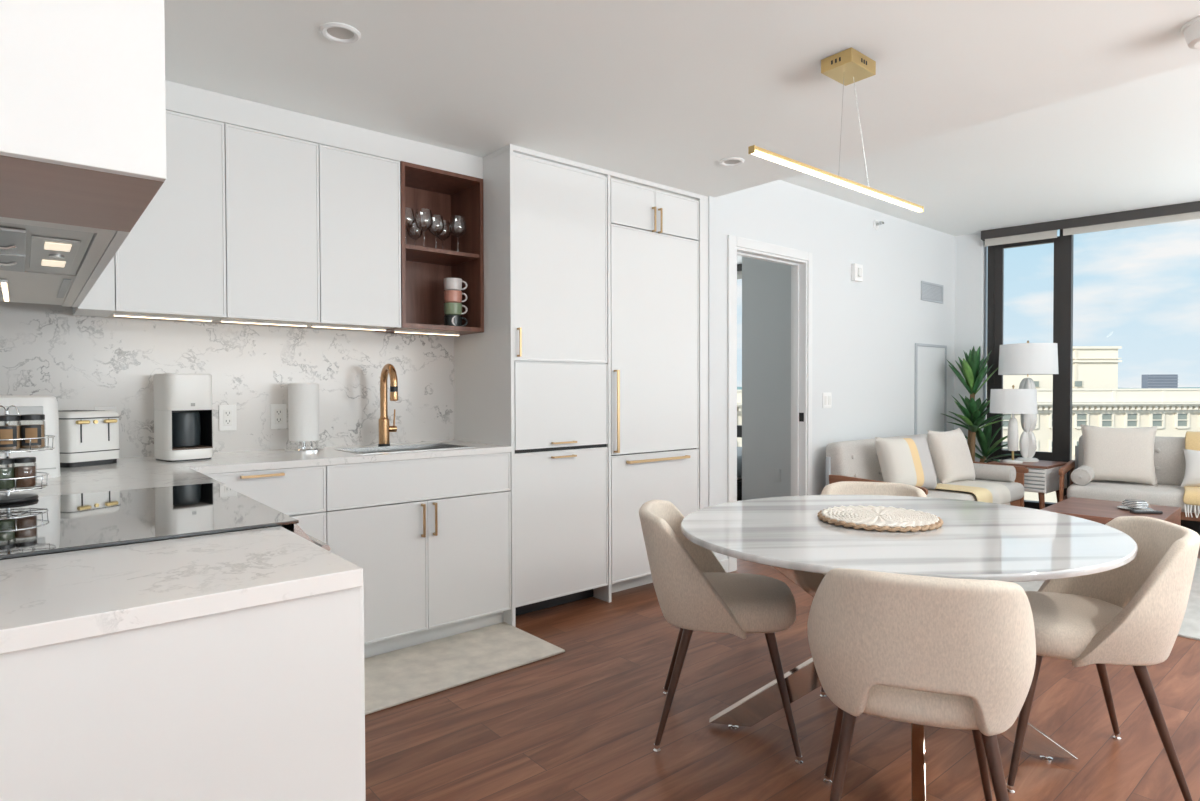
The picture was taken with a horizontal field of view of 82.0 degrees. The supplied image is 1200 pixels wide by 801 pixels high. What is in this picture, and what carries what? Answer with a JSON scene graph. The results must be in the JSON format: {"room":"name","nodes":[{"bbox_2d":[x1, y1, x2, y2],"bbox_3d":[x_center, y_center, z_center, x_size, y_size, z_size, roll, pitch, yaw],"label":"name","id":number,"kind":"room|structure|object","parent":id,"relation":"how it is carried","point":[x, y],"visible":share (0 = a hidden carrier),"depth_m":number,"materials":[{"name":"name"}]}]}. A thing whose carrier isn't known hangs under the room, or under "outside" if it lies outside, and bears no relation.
{"room":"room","nodes":[
{"label":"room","id":0,"kind":"room"},
{"bbox_2d":[483,144,707,200],"bbox_3d":[-0.070,-1.272,4.122,1.475,0.025,0.588,-1,1,-40],"label":"trim","id":1,"kind":"structure","parent":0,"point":[517,149],"depth_m":3.77,"materials":[{"name":"white paint"}]},
{"bbox_2d":[164,0,1199,263],"bbox_3d":[1.328,-1.545,3.345,9.872,0.535,10.950,-1,1,-40],"label":"ceiling","id":2,"kind":"structure","parent":0,"point":[981,115],"depth_m":2.77,"materials":[{"name":"white paint"}]},
{"bbox_2d":[165,80,482,178],"bbox_3d":[-1.374,-1.209,3.200,1.708,0.114,0.326,-1,1,-40],"label":"soffit","id":3,"kind":"structure","parent":2,"relation":"attached to","point":[180,98],"depth_m":3.06,"materials":[{"name":"white paint"}]},
{"bbox_2d":[320,22,360,43],"bbox_3d":[-0.884,-1.250,2.353,0.132,0.010,0.132,-1,1,-40],"label":"recessed light","id":4,"kind":"object","parent":2,"relation":"in","point":[337,32],"visible":1,"depth_m":2.35,"materials":[{"name":"white paint"}]},
{"bbox_2d":[719,157,743,166],"bbox_3d":[0.705,-1.276,3.695,0.132,0.010,0.132,-1,1,-40],"label":"recessed light","id":5,"kind":"object","parent":2,"relation":"in","point":[731,161],"visible":1,"depth_m":3.69,"materials":[{"name":"white paint"}]},
{"bbox_2d":[748,145,923,212],"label":"pendant light","id":6,"kind":"object","parent":2,"relation":"hanging from","point":[755,150],"depth_m":2.48,"materials":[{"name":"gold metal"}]},
{"bbox_2d":[752,150,921,211],"bbox_3d":[0.926,-0.801,2.574,1.149,0.010,0.016,-1,1,-40],"label":"diffuser","id":7,"kind":"object","parent":6,"relation":"attached to","point":[766,154],"depth_m":2.50,"materials":[{"name":"white"}]},
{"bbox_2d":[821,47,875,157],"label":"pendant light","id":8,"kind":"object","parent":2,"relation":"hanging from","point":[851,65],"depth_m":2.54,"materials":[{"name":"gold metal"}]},
{"bbox_2d":[1181,16,1199,48],"bbox_3d":[2.045,-1.229,2.300,0.170,0.066,0.170,-1,1,-40],"label":"smoke detector","id":9,"kind":"object","parent":2,"relation":"attached to","point":[1190,30],"visible":1,"depth_m":2.31,"materials":[{"name":"white plastic"}]},
{"bbox_2d":[742,257,790,499],"bbox_3d":[0.512,-0.249,7.104,3.520,2.660,4.170,-1,1,-40],"label":"wall","id":10,"kind":"structure","parent":0,"point":[766,286],"depth_m":6.29,"materials":[{"name":"white paint"}]},
{"bbox_2d":[365,547,1199,800],"bbox_3d":[1.336,1.198,3.389,9.872,0.120,10.950,-1,1,-40],"label":"floor","id":11,"kind":"structure","parent":0,"point":[580,723],"depth_m":2.40,"materials":[{"name":"brown wood"}]},
{"bbox_2d":[0,483,330,559],"bbox_3d":[-1.094,0.703,1.603,0.674,0.900,0.787,-1,1,-40],"label":"range","id":12,"kind":"object","parent":11,"relation":"on","point":[44,525],"visible":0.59,"depth_m":1.50,"materials":[{"name":"black glass"}]},
{"bbox_2d":[0,405,54,503],"bbox_3d":[-1.483,0.132,1.727,0.191,0.240,0.191,-1,1,-40],"label":"spice rack","id":13,"kind":"object","parent":12,"relation":"on","point":[8,498],"visible":0.6,"depth_m":1.72,"materials":[{"name":"silver metal"}]},
{"bbox_2d":[0,458,14,490],"bbox_3d":[-1.458,0.180,1.685,0.047,0.075,0.047,-1,1,-40],"label":"spice jar","id":14,"kind":"object","parent":13,"relation":"in","point":[5,472],"visible":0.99,"depth_m":1.68,"materials":[{"name":"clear glass"}]},
{"bbox_2d":[0,415,20,451],"bbox_3d":[-1.442,0.079,1.677,0.055,0.086,0.056,-1,1,-40],"label":"spice jar","id":15,"kind":"object","parent":13,"relation":"in","point":[9,431],"visible":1,"depth_m":1.66,"materials":[{"name":"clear glass"}]},
{"bbox_2d":[12,457,36,488],"bbox_3d":[-1.434,0.180,1.719,0.047,0.075,0.047,-1,1,-40],"label":"spice jar","id":16,"kind":"object","parent":13,"relation":"in","point":[19,471],"visible":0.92,"depth_m":1.71,"materials":[{"name":"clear glass"}]},
{"bbox_2d":[17,414,45,449],"bbox_3d":[-1.419,0.078,1.723,0.055,0.086,0.056,-1,1,-40],"label":"spice jar","id":17,"kind":"object","parent":13,"relation":"in","point":[36,430],"visible":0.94,"depth_m":1.71,"materials":[{"name":"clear glass"}]},
{"bbox_2d":[0,582,365,800],"bbox_3d":[-0.739,0.738,1.099,0.591,0.882,0.438,-1,1,-40],"label":"base cabinet","id":18,"kind":"object","parent":11,"relation":"on","point":[266,702],"visible":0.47,"depth_m":0.96,"materials":[{"name":"white wood"}]},
{"bbox_2d":[0,526,362,653],"bbox_3d":[-0.742,0.282,1.084,0.576,0.029,0.452,-1,1,-40],"label":"countertop","id":19,"kind":"structure","parent":18,"relation":"on","point":[48,599],"depth_m":1.03,"materials":[{"name":"stone"}]},
{"bbox_2d":[204,466,326,543],"bbox_3d":[-1.501,0.712,2.933,0.481,0.882,0.612,-1,1,-40],"label":"base cabinet","id":20,"kind":"object","parent":11,"relation":"on","point":[299,493],"visible":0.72,"depth_m":2.79,"materials":[{"name":"white wood"}]},
{"bbox_2d":[325,452,510,658],"bbox_3d":[-0.969,0.704,3.379,0.903,0.881,0.612,-1,1,-40],"label":"base cabinet","id":21,"kind":"object","parent":11,"relation":"on","point":[430,538],"visible":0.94,"depth_m":3.16,"materials":[{"name":"white wood"}]},
{"bbox_2d":[364,622,564,714],"bbox_3d":[-0.674,1.142,3.026,0.930,0.012,0.505,-1,1,-41],"label":"kitchen mat","id":22,"kind":"object","parent":11,"relation":"on","point":[400,676],"visible":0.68,"depth_m":3.00,"materials":[{"name":"fabric"}]},
{"bbox_2d":[454,149,610,626],"bbox_3d":[-0.371,-0.059,3.868,0.658,2.388,0.616,-1,1,-40],"label":"tall cabinet","id":23,"kind":"object","parent":11,"relation":"on","point":[537,378],"visible":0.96,"depth_m":3.62,"materials":[{"name":"white paint"}]},
{"bbox_2d":[515,447,607,615],"bbox_3d":[-0.363,0.696,3.874,0.616,0.869,0.592,-1,1,-40],"label":"dishwasher","id":24,"kind":"object","parent":11,"relation":"on","point":[561,496],"visible":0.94,"depth_m":3.66,"materials":[{"name":"white wood"}]},
{"bbox_2d":[611,224,698,592],"bbox_3d":[0.172,0.064,4.310,0.735,2.125,0.599,-1,1,-40],"label":"fridge","id":25,"kind":"object","parent":11,"relation":"on","point":[655,276],"visible":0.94,"depth_m":4.07,"materials":[{"name":"white"}]},
{"bbox_2d":[610,177,698,240],"bbox_3d":[0.166,-1.128,4.294,0.735,0.268,0.592,-1,1,-40],"label":"upper cabinet","id":26,"kind":"object","parent":25,"relation":"on","point":[632,205],"visible":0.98,"depth_m":4.07,"materials":[{"name":"white wood"}]},
{"bbox_2d":[696,199,707,508],"bbox_3d":[0.469,-0.073,4.589,0.078,2.388,0.590,-1,1,-40],"label":"panel","id":27,"kind":"object","parent":11,"relation":"on","point":[703,204],"visible":0.24,"depth_m":4.36,"materials":[{"name":"white paint"}]},
{"bbox_2d":[639,500,802,764],"bbox_3d":[0.415,0.766,2.458,0.544,0.778,0.523,0,1,9],"label":"dining chair","id":28,"kind":"object","parent":11,"relation":"on","point":[694,591],"visible":0.98,"depth_m":2.27,"materials":[{"name":"fabric"}]},
{"bbox_2d":[737,447,741,500],"bbox_3d":[1.056,0.800,7.548,1.260,0.545,1.710,-1,1,-40],"label":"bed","id":29,"kind":"object","parent":11,"relation":"on","point":[739,449],"visible":0.02,"depth_m":6.70,"materials":[{"name":"fabric"}]},
{"bbox_2d":[737,447,741,476],"bbox_3d":[1.185,0.637,7.392,1.260,0.215,1.310,-1,1,-40],"label":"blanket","id":30,"kind":"object","parent":29,"relation":"on","point":[739,449],"depth_m":6.70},
{"bbox_2d":[820,481,926,697],"bbox_3d":[1.147,0.757,2.862,0.523,0.778,0.544,0,1,16],"label":"dining chair","id":31,"kind":"object","parent":11,"relation":"on","point":[843,487],"visible":0.1,"depth_m":3.07,"materials":[{"name":"fabric"}]},
{"bbox_2d":[681,495,1137,800],"bbox_3d":[0.960,0.781,2.283,1.390,0.750,1.256,-1,1,-40],"label":"dining table","id":32,"kind":"object","parent":11,"relation":"on","point":[977,540],"visible":0.83,"depth_m":2.07,"materials":[{"name":"stone"}]},
{"bbox_2d":[818,505,942,531],"bbox_3d":[0.936,0.393,2.320,0.390,0.022,0.392,1,1,39],"label":"woven placemat","id":33,"kind":"object","parent":32,"relation":"on","point":[880,518],"visible":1,"depth_m":2.26,"materials":[{"name":"white wicker"}]},
{"bbox_2d":[807,568,1035,800],"bbox_3d":[0.806,0.775,1.773,0.523,0.778,0.544,0,1,20],"label":"dining chair","id":34,"kind":"object","parent":11,"relation":"on","point":[952,653],"visible":1,"depth_m":1.56,"materials":[{"name":"fabric"}]},
{"bbox_2d":[826,434,1028,506],"bbox_3d":[2.538,0.700,5.329,1.800,0.806,0.788,-1,1,-40],"label":"sofa","id":35,"kind":"object","parent":11,"relation":"on","point":[855,460],"visible":0.36,"depth_m":5.10,"materials":[{"name":"beige fabric"}]},
{"bbox_2d":[826,434,937,480],"bbox_3d":[2.346,0.495,5.553,1.680,0.401,0.194,-1,1,-40],"label":"cushion","id":36,"kind":"object","parent":35,"relation":"on","point":[855,458],"depth_m":5.09,"materials":[{"name":"fabric"}]},
{"bbox_2d":[875,435,936,488],"bbox_3d":[2.256,0.463,5.084,0.526,0.401,0.234,-1,1,-25],"label":"cushion","id":37,"kind":"object","parent":35,"relation":"on","point":[908,461],"visible":0.86,"depth_m":5.00,"materials":[{"name":"white fabric"}]},
{"bbox_2d":[927,428,974,483],"bbox_3d":[2.813,0.445,5.525,0.461,0.430,0.215,-1,1,-33],"label":"cushion","id":38,"kind":"object","parent":35,"relation":"on","point":[949,450],"visible":0.99,"depth_m":5.43,"materials":[{"name":"beige fabric"}]},
{"bbox_2d":[935,480,1010,504],"bbox_3d":[2.789,0.756,5.249,0.604,0.228,0.410,-1,1,-40],"label":"throw blanket","id":39,"kind":"object","parent":35,"relation":"on","point":[989,492],"visible":0.57,"depth_m":5.16,"materials":[{"name":"beige fabric"}]},
{"bbox_2d":[926,478,1023,501],"bbox_3d":[2.579,0.738,5.281,1.700,0.138,0.660,-1,1,-40],"label":"seat cushion","id":40,"kind":"object","parent":35,"relation":"on","point":[1016,488],"depth_m":5.25,"materials":[{"name":"fabric"}]},
{"bbox_2d":[973,463,1015,481],"bbox_3d":[3.185,0.594,5.761,0.132,0.132,0.489,-1,1,-40],"label":"bolster","id":41,"kind":"object","parent":35,"relation":"on","point":[1003,473],"visible":0.52,"depth_m":5.63,"materials":[{"name":"fabric"}]},
{"bbox_2d":[940,346,1021,462],"bbox_3d":[3.396,0.297,6.188,0.708,1.581,0.647,-1,1,-40],"label":"dracaena","id":42,"kind":"object","parent":11,"relation":"on","point":[973,370],"visible":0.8,"depth_m":6.17,"materials":[{"name":"green plant"}]},
{"bbox_2d":[988,458,1067,508],"bbox_3d":[3.653,0.810,5.896,0.521,0.567,0.446,-1,1,-40],"label":"side table","id":43,"kind":"object","parent":11,"relation":"on","point":[1042,477],"visible":0.34,"depth_m":5.65,"materials":[{"name":"brown wood"}]},
{"bbox_2d":[989,385,1037,462],"bbox_3d":[3.510,0.198,5.865,0.351,0.659,0.351,-1,1,-40],"label":"table lamp","id":44,"kind":"object","parent":43,"relation":"on","point":[1013,401],"visible":1,"depth_m":5.75,"materials":[{"name":"white fabric"}]},
{"bbox_2d":[998,341,1058,461],"bbox_3d":[3.704,0.003,5.980,0.445,1.044,0.445,-1,1,-40],"label":"table lamp","id":45,"kind":"object","parent":43,"relation":"on","point":[1027,358],"visible":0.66,"depth_m":5.87,"materials":[{"name":"white fabric"}]},
{"bbox_2d":[1007,516,1199,800],"bbox_3d":[1.519,0.767,2.185,0.544,0.778,0.523,0,1,14],"label":"dining chair","id":46,"kind":"object","parent":11,"relation":"on","point":[1132,613],"visible":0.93,"depth_m":2.02,"materials":[{"name":"fabric"}]},
{"bbox_2d":[1013,558,1199,640],"bbox_3d":[3.922,1.122,3.515,2.000,0.012,2.920,-1,1,-40],"label":"area rug","id":47,"kind":"object","parent":11,"relation":"on","point":[1190,626],"visible":0.02,"depth_m":3.75,"materials":[{"name":"white carpet"}]},
{"bbox_2d":[1040,497,1180,525],"bbox_3d":[3.263,0.897,4.414,0.770,0.412,0.600,-1,1,-43],"label":"coffee table","id":48,"kind":"object","parent":47,"relation":"on","point":[1100,511],"visible":0.27,"depth_m":4.36,"materials":[{"name":"brown wood"}]},
{"bbox_2d":[1117,499,1153,509],"bbox_3d":[3.390,0.661,4.374,0.184,0.060,0.184,-1,1,-40],"label":"ribbed bowl","id":49,"kind":"object","parent":48,"relation":"on","point":[1127,504],"visible":0.97,"depth_m":4.34,"materials":[{"name":"silver metal"}]},
{"bbox_2d":[1130,510,1162,513],"bbox_3d":[3.354,0.684,4.239,0.170,0.018,0.044,0,1,3],"label":"remote control","id":50,"kind":"object","parent":48,"relation":"on","point":[1131,511],"visible":1,"depth_m":4.22,"materials":[{"name":"black plastic"}]},
{"bbox_2d":[1058,436,1199,520],"bbox_3d":[4.594,0.698,5.085,1.950,0.806,0.728,1,1,41],"label":"sofa","id":51,"kind":"object","parent":11,"relation":"on","point":[1169,456],"visible":0.52,"depth_m":5.39,"materials":[{"name":"beige fabric"}]},
{"bbox_2d":[1071,465,1094,484],"bbox_3d":[3.909,0.595,5.570,0.132,0.132,0.489,1,1,41],"label":"bolster","id":52,"kind":"object","parent":51,"relation":"on","point":[1082,475],"visible":0.83,"depth_m":5.40,"materials":[{"name":"fabric"}]},
{"bbox_2d":[1080,424,1157,485],"bbox_3d":[4.152,0.431,5.534,0.501,0.461,0.225,0,1,36],"label":"cushion","id":53,"kind":"object","parent":51,"relation":"on","point":[1113,454],"visible":0.94,"depth_m":5.46,"materials":[{"name":"beige fabric"}]},
{"bbox_2d":[1078,436,1185,484],"bbox_3d":[4.769,0.492,5.283,1.830,0.401,0.194,1,1,41],"label":"cushion","id":54,"kind":"object","parent":51,"relation":"on","point":[1169,456],"depth_m":5.44,"materials":[{"name":"fabric"}]},
{"bbox_2d":[1067,480,1199,512],"bbox_3d":[4.552,0.736,5.038,1.850,0.138,0.600,1,1,41],"label":"seat cushion","id":55,"kind":"object","parent":51,"relation":"on","point":[1167,493],"depth_m":5.23,"materials":[{"name":"fabric"}]},
{"bbox_2d":[1183,431,1199,517],"bbox_3d":[4.637,0.537,4.996,0.624,0.583,0.725,1,1,41],"label":"throw blanket","id":56,"kind":"object","parent":51,"relation":"on","point":[1191,496],"visible":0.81,"depth_m":4.96,"materials":[{"name":"yellow fabric"}]},
{"bbox_2d":[1180,449,1199,486],"bbox_3d":[4.551,0.510,5.034,0.177,0.282,0.481,-1,1,-42],"label":"cushion","id":57,"kind":"object","parent":56,"relation":"on","point":[1192,457],"visible":0.99,"depth_m":5.13,"materials":[{"name":"white fabric"}]},
{"bbox_3d":[-1.750,0.721,2.348,0.644,0.882,1.188,-1,1,-40],"label":"cabinet","id":58,"kind":"object","parent":11,"relation":"on","visible":0},
{"bbox_2d":[0,440,510,496],"bbox_3d":[-1.217,0.256,2.786,2.037,0.029,1.192,-1,1,-40],"label":"countertop","id":59,"kind":"structure","parent":58,"relation":"on","point":[137,472],"depth_m":2.65,"materials":[{"name":"stone"}]},
{"bbox_2d":[0,395,59,478],"bbox_3d":[-1.938,0.118,2.284,0.233,0.268,0.272,-1,1,-40],"label":"microwave","id":60,"kind":"object","parent":59,"relation":"on","point":[48,461],"visible":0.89,"depth_m":2.23,"materials":[{"name":"white plastic"}]},
{"bbox_2d":[58,410,119,467],"bbox_3d":[-2.019,0.143,2.663,0.273,0.207,0.200,0,1,21],"label":"toaster","id":61,"kind":"object","parent":59,"relation":"on","point":[86,437],"visible":0.79,"depth_m":2.60,"materials":[{"name":"white plastic"}]},
{"bbox_2d":[153,373,212,461],"bbox_3d":[-1.718,0.067,2.847,0.197,0.352,0.176,1,1,39],"label":"coffee maker","id":62,"kind":"object","parent":59,"relation":"on","point":[183,424],"visible":1,"depth_m":2.79,"materials":[{"name":"white plastic"}]},
{"bbox_2d":[172,445,212,449],"bbox_3d":[-1.701,0.193,2.836,0.147,0.006,0.149,1,1,39],"label":"drip tray","id":63,"kind":"object","parent":62,"relation":"on","point":[174,447],"depth_m":2.80,"materials":[{"name":"silver plastic"}]},
{"bbox_2d":[284,441,323,451],"bbox_3d":[-1.384,0.083,3.226,0.168,0.305,0.168,-1,1,-40],"label":"paper towel holder","id":64,"kind":"object","parent":59,"relation":"on","point":[303,448],"visible":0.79,"depth_m":3.19,"materials":[{"name":"silver metal"}]},
{"bbox_2d":[288,383,318,441],"bbox_3d":[-1.384,0.054,3.226,0.132,0.268,0.132,-1,1,-40],"label":"paper towel roll","id":65,"kind":"object","parent":64,"relation":"on","point":[303,398],"visible":1,"depth_m":3.17,"materials":[{"name":"white paper"}]},
{"bbox_2d":[378,364,397,445],"bbox_3d":[-1.033,0.024,3.438,0.099,0.415,0.213,-1,1,-40],"label":"faucet","id":66,"kind":"object","parent":59,"relation":"on","point":[385,429],"visible":0.99,"depth_m":3.47,"materials":[{"name":"gold metal"}]},
{"bbox_2d":[335,443,472,453],"bbox_3d":[-0.944,0.340,3.357,0.572,0.220,0.342,-1,1,-40],"label":"sink","id":67,"kind":"object","parent":59,"relation":"in","point":[433,446],"visible":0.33,"depth_m":3.47,"materials":[{"name":"silver metal"}]},
{"bbox_2d":[708,180,954,559],"bbox_3d":[2.078,-0.230,5.617,3.712,2.660,0.120,-1,1,-40],"label":"wall","id":68,"kind":"structure","parent":0,"point":[865,334],"depth_m":5.40,"materials":[{"name":"white paint"}]},
{"bbox_2d":[727,235,811,571],"bbox_3d":[1.157,0.017,4.840,0.950,2.195,0.140,-1,1,-40],"label":"door frame","id":69,"kind":"structure","parent":68,"relation":"in","point":[800,262],"depth_m":5.06,"materials":[{"name":"white paint"}]},
{"bbox_2d":[823,393,831,407],"bbox_3d":[1.726,-0.001,5.240,0.120,0.118,0.010,-1,1,-40],"label":"light switch","id":70,"kind":"object","parent":68,"relation":"attached to","point":[827,397],"visible":1,"depth_m":5.24,"materials":[{"name":"white plastic"}]},
{"bbox_2d":[851,263,862,281],"bbox_3d":[2.042,-1.013,5.466,0.120,0.135,0.048,-1,1,-40],"label":"fire alarm strobe","id":71,"kind":"object","parent":68,"relation":"attached to","point":[856,269],"visible":1,"depth_m":5.44,"materials":[{"name":"white plastic"}]},
{"bbox_2d":[914,343,946,434],"bbox_3d":[3.038,-0.024,6.337,0.610,0.980,0.016,-1,1,-40],"label":"access panel","id":72,"kind":"object","parent":68,"relation":"attached to","point":[930,381],"visible":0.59,"depth_m":6.33,"materials":[{"name":"grey"}]},
{"bbox_2d":[921,281,942,303],"bbox_3d":[3.051,-0.992,6.338,0.435,0.171,0.010,-1,1,-40],"label":"air vent","id":73,"kind":"object","parent":68,"relation":"in","point":[922,282],"visible":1,"depth_m":6.33,"materials":[{"name":"grey metal"}]},
{"bbox_2d":[954,233,986,462],"bbox_3d":[4.362,-0.242,5.956,11.150,2.660,0.160,1,1,41],"label":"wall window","id":74,"kind":"structure","parent":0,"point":[970,250],"depth_m":6.58,"materials":[{"name":"white paint"}]},
{"bbox_2d":[981,201,1199,240],"bbox_3d":[5.814,-1.512,4.491,5.957,0.078,0.099,1,1,41],"label":"fascia","id":75,"kind":"object","parent":74,"relation":"attached to","point":[1188,207],"visible":1,"depth_m":5.84,"materials":[{"name":"grey metal"}]},
{"bbox_2d":[986,229,1199,534],"bbox_3d":[5.898,-0.224,4.579,5.925,2.659,0.132,1,1,41],"label":"window","id":76,"kind":"structure","parent":74,"relation":"attached to","point":[1063,245],"depth_m":6.13,"materials":[{"name":"brown metal"}]},
{"bbox_2d":[985,230,1057,246],"bbox_3d":[3.805,-1.488,6.249,0.565,0.117,0.059,1,1,41],"label":"roller blind","id":77,"kind":"object","parent":76,"relation":"attached to","point":[1046,234],"visible":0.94,"depth_m":6.22,"materials":[{"name":"grey fabric"}]},
{"bbox_2d":[1063,211,1199,235],"bbox_3d":[4.963,-1.480,5.237,2.420,0.107,0.059,1,1,41],"label":"roller blind","id":78,"kind":"object","parent":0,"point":[1192,215],"visible":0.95,"depth_m":5.70,"materials":[{"name":"grey fabric"}]},
{"bbox_3d":[-1.069,-0.070,3.791,3.564,2.415,0.138,-1,1,-40],"label":"wall","id":79,"kind":"structure","parent":0,"visible":0},
{"bbox_2d":[73,110,226,321],"bbox_3d":[-1.837,-0.744,2.815,0.492,0.802,0.330,-1,1,-40],"label":"upper cabinet","id":80,"kind":"object","parent":79,"relation":"attached to","point":[172,261],"depth_m":2.75,"materials":[{"name":"white wood"}]},
{"bbox_2d":[113,313,211,320],"bbox_3d":[-1.798,-0.342,2.851,0.347,0.010,0.017,-1,1,-40],"label":"light","id":81,"kind":"object","parent":80,"relation":"attached to","point":[114,314],"visible":1,"depth_m":2.84,"materials":[{"name":"white paint"}]},
{"bbox_2d":[0,301,454,457],"bbox_3d":[-1.605,-0.118,3.241,2.037,0.708,0.012,-1,1,-40],"label":"backsplash","id":82,"kind":"structure","parent":79,"relation":"attached to","point":[84,362],"depth_m":3.18,"materials":[{"name":"stone"}]},
{"bbox_2d":[219,405,235,430],"bbox_3d":[-1.699,0.079,3.151,0.072,0.118,0.009,-1,1,-40],"label":"wall outlet","id":83,"kind":"object","parent":82,"relation":"attached to","point":[227,413],"visible":1,"depth_m":3.15,"materials":[{"name":"white plastic"}]},
{"bbox_2d":[224,410,231,425],"bbox_3d":[-1.698,0.079,3.149,0.034,0.072,0.002,-1,1,-40],"label":"receptacle","id":84,"kind":"object","parent":83,"relation":"attached to","point":[227,413],"depth_m":3.15,"materials":[{"name":"white plastic"}]},
{"bbox_2d":[270,404,286,428],"bbox_3d":[-1.532,0.076,3.291,0.072,0.118,0.009,-1,1,-40],"label":"wall outlet","id":85,"kind":"object","parent":82,"relation":"attached to","point":[278,417],"visible":1,"depth_m":3.29,"materials":[{"name":"white plastic"}]},
{"bbox_2d":[212,123,319,326],"bbox_3d":[-1.504,-0.749,3.095,0.375,0.802,0.330,-1,1,-40],"label":"upper cabinet","id":86,"kind":"object","parent":79,"relation":"attached to","point":[272,180],"visible":0.96,"depth_m":2.96,"materials":[{"name":"white wood"}]},
{"bbox_2d":[220,319,307,326],"bbox_3d":[-1.502,-0.347,3.099,0.360,0.010,0.017,-1,1,-40],"label":"light","id":87,"kind":"object","parent":86,"relation":"attached to","point":[221,320],"visible":1,"depth_m":3.09,"materials":[{"name":"white paint"}]},
{"bbox_2d":[300,144,400,330],"bbox_3d":[-1.213,-0.754,3.338,0.380,0.802,0.330,-1,1,-40],"label":"upper cabinet","id":88,"kind":"object","parent":79,"relation":"attached to","point":[360,218],"visible":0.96,"depth_m":3.21,"materials":[{"name":"white wood"}]},
{"bbox_2d":[311,325,385,330],"bbox_3d":[-1.211,-0.352,3.344,0.360,0.010,0.017,-1,1,-40],"label":"light","id":89,"kind":"object","parent":88,"relation":"attached to","point":[323,326],"visible":1,"depth_m":3.33,"materials":[{"name":"white paint"}]},
{"bbox_2d":[375,161,483,335],"bbox_3d":[-0.891,-0.759,3.607,0.452,0.802,0.332,-1,1,-40],"label":"shelf box","id":90,"kind":"object","parent":79,"relation":"attached to","point":[425,264],"visible":0.76,"depth_m":3.70,"materials":[{"name":"brown wood"}]},
{"bbox_2d":[394,330,459,335],"bbox_3d":[-0.899,-0.352,3.606,0.365,0.010,0.017,-1,1,-40],"label":"light","id":91,"kind":"object","parent":90,"relation":"attached to","point":[396,331],"visible":1,"depth_m":3.59,"materials":[{"name":"white paint"}]},
{"bbox_2d":[444,315,467,326],"bbox_3d":[-0.764,-0.414,3.641,0.117,0.063,0.094,-1,1,-40],"label":"mug","id":92,"kind":"object","parent":90,"relation":"in","point":[449,320],"visible":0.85,"depth_m":3.60,"materials":[{"name":"grey ceramic"}]},
{"bbox_2d":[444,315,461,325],"bbox_3d":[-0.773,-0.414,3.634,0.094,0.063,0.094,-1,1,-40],"label":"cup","id":93,"kind":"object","parent":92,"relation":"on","point":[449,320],"depth_m":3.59,"materials":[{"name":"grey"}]},
{"bbox_2d":[444,303,467,314],"bbox_3d":[-0.765,-0.478,3.640,0.117,0.063,0.094,-1,1,-40],"label":"mug","id":94,"kind":"object","parent":92,"relation":"on","point":[449,308],"visible":0.96,"depth_m":3.60,"materials":[{"name":"green ceramic"}]},
{"bbox_2d":[444,290,467,302],"bbox_3d":[-0.765,-0.542,3.639,0.117,0.063,0.094,-1,1,-40],"label":"mug","id":95,"kind":"object","parent":94,"relation":"on","point":[450,296],"visible":0.94,"depth_m":3.60,"materials":[{"name":"pink ceramic"}]},
{"bbox_2d":[444,278,466,290],"bbox_3d":[-0.765,-0.607,3.638,0.117,0.063,0.094,-1,1,-40],"label":"mug","id":96,"kind":"object","parent":95,"relation":"on","point":[449,283],"visible":0.92,"depth_m":3.59,"materials":[{"name":"white ceramic"}]},
{"bbox_3d":[-0.704,-0.001,-0.650,1.586,2.415,7.410,-1,1,-40],"label":"wall","id":97,"kind":"structure","parent":0,"visible":0},
{"bbox_2d":[0,217,129,306],"bbox_3d":[-1.539,-0.787,1.821,0.330,0.910,1.556,-1,1,-40],"label":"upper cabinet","id":98,"kind":"object","parent":97,"relation":"attached to","point":[27,286],"visible":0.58,"depth_m":1.89,"materials":[{"name":"grey"}]},
{"bbox_2d":[0,280,9,301],"bbox_3d":[-1.806,-0.331,2.097,0.016,0.010,0.500,-1,1,-40],"label":"light","id":99,"kind":"object","parent":98,"relation":"attached to","point":[4,283],"visible":1,"depth_m":2.03,"materials":[{"name":"white paint"}]},
{"bbox_2d":[0,222,93,274],"bbox_3d":[-1.304,-0.336,1.522,0.266,0.042,0.680,-1,1,-40],"label":"range hood","id":100,"kind":"object","parent":98,"relation":"attached to","point":[23,248],"visible":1,"depth_m":1.49,"materials":[{"name":"grey metal"}]},
{"bbox_2d":[0,0,166,231],"bbox_3d":[-0.897,-0.777,1.056,0.330,0.910,0.438,-1,1,-40],"label":"upper cabinet","id":101,"kind":"object","parent":97,"relation":"attached to","point":[83,98],"visible":1,"depth_m":0.96,"materials":[{"name":"white wood"}]},
{"label":"outside","id":102,"kind":"structure","parent":0,"visible":0},
{"bbox_3d":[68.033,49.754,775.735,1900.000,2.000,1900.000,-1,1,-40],"label":"ground","id":103,"kind":"structure","parent":102,"visible":0},
{"bbox_2d":[1141,374,1177,387],"bbox_3d":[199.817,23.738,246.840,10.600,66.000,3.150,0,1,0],"label":"office tower","id":104,"kind":"structure","parent":103,"relation":"on","point":[1154,380],"depth_m":244.92,"materials":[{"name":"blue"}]},
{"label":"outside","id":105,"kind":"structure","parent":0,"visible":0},
{"bbox_2d":[737,388,1199,502],"bbox_3d":[37.341,14.495,64.364,75.400,31.160,9.750,0,1,0],"label":"apartment building","id":106,"kind":"structure","parent":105,"point":[1175,412],"depth_m":60.18,"materials":[{"name":"concrete"}]},
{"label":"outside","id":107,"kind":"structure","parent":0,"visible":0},
{"bbox_2d":[1003,346,1121,388],"bbox_3d":[40.006,2.101,76.394,28.400,15.550,9.300,0,1,0],"label":"rooftop block","id":108,"kind":"object","parent":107,"point":[1094,367],"visible":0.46,"depth_m":71.96,"materials":[{"name":"beige concrete"}]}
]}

